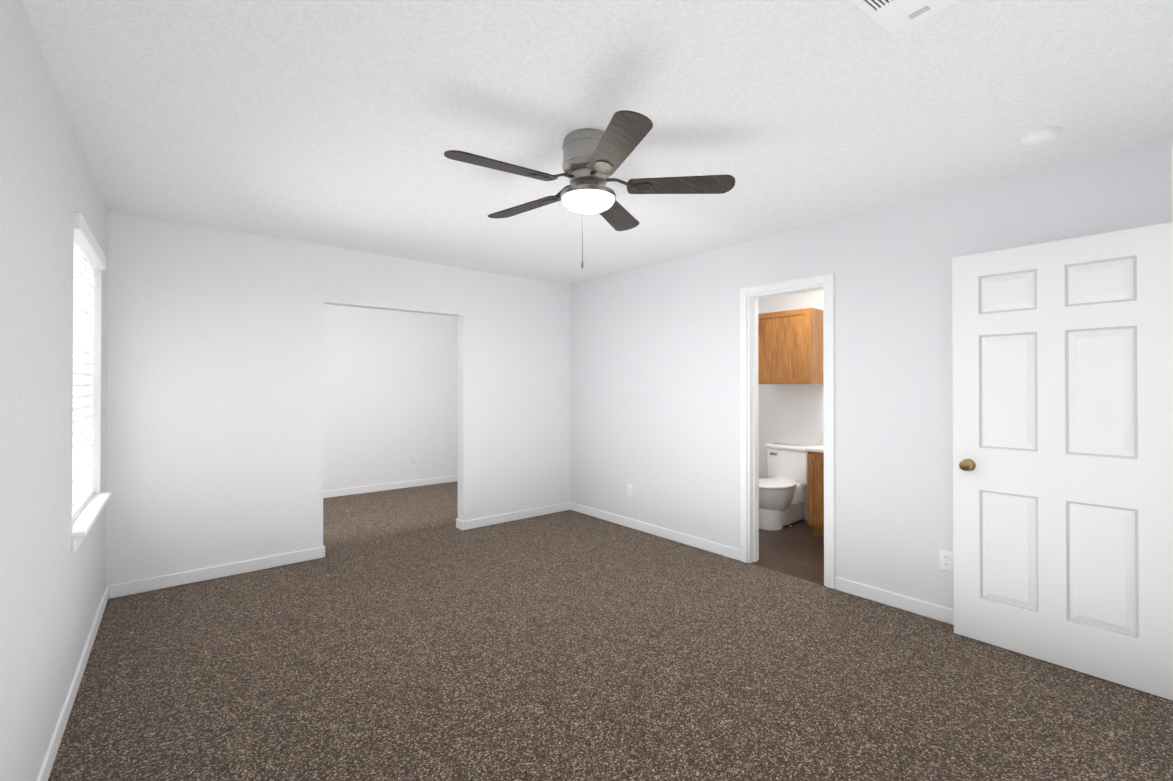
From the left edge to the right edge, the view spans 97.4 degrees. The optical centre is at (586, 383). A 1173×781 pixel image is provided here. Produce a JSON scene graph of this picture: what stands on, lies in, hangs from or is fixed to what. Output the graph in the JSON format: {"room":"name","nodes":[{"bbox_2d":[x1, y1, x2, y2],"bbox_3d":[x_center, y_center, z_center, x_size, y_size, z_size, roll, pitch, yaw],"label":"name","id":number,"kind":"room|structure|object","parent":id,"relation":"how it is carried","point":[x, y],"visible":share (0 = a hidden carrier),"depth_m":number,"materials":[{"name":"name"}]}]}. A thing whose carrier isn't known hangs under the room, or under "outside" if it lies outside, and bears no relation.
{"room":"empty bedroom","nodes":[
{"label":"empty bedroom","id":0,"kind":"room"},
{"bbox_2d":[0,0,107,780],"bbox_3d":[-1.438,0.125,1.065,0.348,2.440,5.611,0,0,-40],"label":"wall","id":1,"kind":"structure","parent":0,"point":[52,587],"depth_m":1.68,"materials":[{"name":"paint"}]},
{"bbox_2d":[35,586,107,780],"bbox_3d":[-1.347,1.303,1.131,0.136,0.085,5.368,0,0,-40],"label":"baseboard","id":2,"kind":"structure","parent":1,"relation":"attached to","point":[46,765],"depth_m":2.09,"materials":[{"name":"white paint"}]},
{"bbox_2d":[71,212,110,552],"bbox_3d":[-2.537,-0.006,2.576,0.183,1.460,1.062,0,0,-40],"label":"window","id":3,"kind":"structure","parent":1,"relation":"in","point":[88,504],"depth_m":2.62,"materials":[{"name":"white"}]},
{"bbox_2d":[106,212,569,585],"bbox_3d":[-1.589,0.145,4.504,3.815,2.440,0.120,0,0,-40],"label":"wall","id":4,"kind":"structure","parent":0,"point":[215,388],"depth_m":3.77,"materials":[{"name":"paint"}]},
{"bbox_2d":[108,545,324,598],"bbox_3d":[-2.525,1.317,3.635,1.245,0.085,0.013,0,0,-40],"label":"baseboard","id":5,"kind":"structure","parent":4,"relation":"attached to","point":[182,578],"depth_m":3.56,"materials":[{"name":"white paint"}]},
{"bbox_2d":[460,502,571,529],"bbox_3d":[-0.667,1.326,5.173,1.253,0.085,0.017,0,0,-40],"label":"baseboard","id":6,"kind":"structure","parent":4,"relation":"attached to","point":[502,518],"depth_m":5.12,"materials":[{"name":"white paint"}]},
{"bbox_2d":[323,304,457,490],"bbox_3d":[-2.870,0.156,6.468,7.440,2.440,0.120,0,0,-40],"label":"wall","id":7,"kind":"structure","parent":0,"point":[390,408],"depth_m":6.63,"materials":[{"name":"paint"}]},
{"bbox_2d":[323,475,457,497],"bbox_3d":[-2.827,1.334,6.410,7.200,0.085,0.013,0,0,-40],"label":"baseboard","id":8,"kind":"structure","parent":7,"relation":"attached to","point":[406,484],"depth_m":6.62,"materials":[{"name":"white paint"}]},
{"bbox_2d":[22,0,1172,284],"bbox_3d":[-0.374,-1.131,3.466,7.440,0.100,7.940,0,0,-40],"label":"ceiling","id":9,"kind":"structure","parent":0,"point":[344,124],"depth_m":2.04,"materials":[{"name":"paint"}]},
{"bbox_2d":[444,110,734,268],"bbox_3d":[-0.031,-0.794,2.295,1.217,0.588,1.227,0,0,-40],"label":"ceiling fan","id":10,"kind":"object","parent":9,"relation":"hanging from","point":[594,160],"visible":1,"depth_m":2.21,"materials":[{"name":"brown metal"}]},
{"bbox_2d":[849,0,960,35],"bbox_3d":[0.860,-1.083,1.391,0.400,0.018,0.245,0,0,-35],"label":"ceiling vent","id":11,"kind":"object","parent":9,"relation":"in","point":[893,17],"visible":1,"depth_m":1.49,"materials":[{"name":"white plastic"}]},
{"bbox_2d":[1020,126,1060,146],"bbox_3d":[1.976,-1.068,2.245,0.136,0.040,0.136,0,0,-40],"label":"smoke detector","id":12,"kind":"object","parent":9,"relation":"attached to","point":[1040,136],"visible":1,"depth_m":2.21,"materials":[{"name":"white plastic"}]},
{"bbox_2d":[48,481,1172,780],"bbox_3d":[-0.374,1.389,3.451,7.200,0.060,7.940,0,0,-40],"label":"floor carpet","id":13,"kind":"object","parent":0,"point":[412,633],"visible":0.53,"depth_m":2.35,"materials":[{"name":"brown carpet"}]},
{"bbox_2d":[751,520,823,584],"bbox_3d":[1.878,1.394,4.410,1.650,0.060,2.540,0,0,-40],"label":"floor","id":14,"kind":"structure","parent":0,"point":[796,549],"depth_m":4.14,"materials":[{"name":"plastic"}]},
{"bbox_2d":[759,443,809,530],"bbox_3d":[1.849,0.994,4.985,0.703,0.748,0.456,0,0,-40],"label":"toilet","id":15,"kind":"object","parent":14,"relation":"on","point":[782,492],"visible":0.9,"depth_m":4.94,"materials":[{"name":"white ceramic"}]},
{"bbox_2d":[805,444,823,537],"bbox_3d":[2.537,0.909,4.275,0.565,0.910,1.242,0,0,-40],"label":"bathroom vanity","id":16,"kind":"object","parent":14,"relation":"on","point":[815,487],"visible":0.06,"depth_m":4.53,"materials":[{"name":"brown wood"}]},
{"bbox_2d":[758,290,823,511],"bbox_3d":[2.467,0.147,4.905,0.120,2.440,2.540,0,0,-40],"label":"wall","id":17,"kind":"structure","parent":0,"point":[791,414],"depth_m":5.24,"materials":[{"name":"paint"}]},
{"bbox_2d":[758,308,823,383],"bbox_3d":[2.018,-0.347,5.101,0.318,0.710,0.570,0,0,-40],"label":"upper cabinet","id":18,"kind":"object","parent":17,"relation":"attached to","point":[790,346],"visible":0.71,"depth_m":4.93,"materials":[{"name":"brown wood"}]},
{"bbox_2d":[802,511,806,520],"bbox_3d":[2.416,1.324,4.856,0.013,0.085,2.300,0,0,-40],"label":"baseboard","id":19,"kind":"structure","parent":17,"relation":"attached to","point":[804,514],"depth_m":5.14,"materials":[{"name":"white paint"}]},
{"bbox_2d":[570,137,1172,608],"bbox_3d":[1.586,0.140,3.571,0.120,2.440,5.370,0,0,-40],"label":"wall","id":20,"kind":"structure","parent":0,"point":[654,385],"depth_m":3.32,"materials":[{"name":"paint"}]},
{"bbox_2d":[627,484,631,496],"bbox_3d":[0.409,1.017,4.883,0.008,0.114,0.070,0,0,-40],"label":"electrical outlet","id":21,"kind":"object","parent":20,"relation":"attached to","point":[629,489],"visible":1,"depth_m":4.88,"materials":[{"name":"white plastic"}]},
{"bbox_2d":[572,502,739,560],"bbox_3d":[0.500,1.324,4.768,0.013,0.085,2.130,0,0,-40],"label":"baseboard","id":22,"kind":"structure","parent":20,"relation":"attached to","point":[734,553],"depth_m":4.54,"materials":[{"name":"white paint"}]},
{"bbox_2d":[740,273,834,588],"bbox_3d":[1.455,0.317,3.714,0.136,2.087,0.714,0,0,-40],"label":"door frame","id":23,"kind":"structure","parent":20,"relation":"attached to","point":[749,298],"depth_m":3.90,"materials":[{"name":"white paint"}]},
{"bbox_2d":[835,577,953,624],"bbox_3d":[2.125,1.313,2.809,0.013,0.085,1.520,0,0,-40],"label":"baseboard","id":24,"kind":"structure","parent":20,"relation":"attached to","point":[923,608],"depth_m":3.11,"materials":[{"name":"white paint"}]},
{"bbox_2d":[940,549,953,571],"bbox_3d":[2.041,1.006,2.916,0.008,0.114,0.070,0,0,-40],"label":"electrical outlet","id":25,"kind":"object","parent":20,"relation":"attached to","point":[946,560],"visible":0.83,"depth_m":2.92,"materials":[{"name":"white plastic"}]},
{"bbox_3d":[2.492,0.127,1.483,1.150,2.440,1.000,0,0,-40],"label":"wall","id":26,"kind":"structure","parent":0,"visible":0},
{"bbox_2d":[952,222,1172,700],"bbox_3d":[2.257,0.332,2.490,0.181,2.030,0.814,0,0,-40],"label":"door","id":27,"kind":"structure","parent":26,"relation":"in","point":[1063,453],"depth_m":2.44,"materials":[{"name":"white paint"}]},
{"bbox_2d":[1172,145,1172,185],"bbox_3d":[2.254,0.299,1.867,0.959,2.102,0.136,0,0,-40],"label":"door frame","id":28,"kind":"structure","parent":26,"relation":"attached to","point":[1172,165],"depth_m":1.62,"materials":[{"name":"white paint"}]}
]}

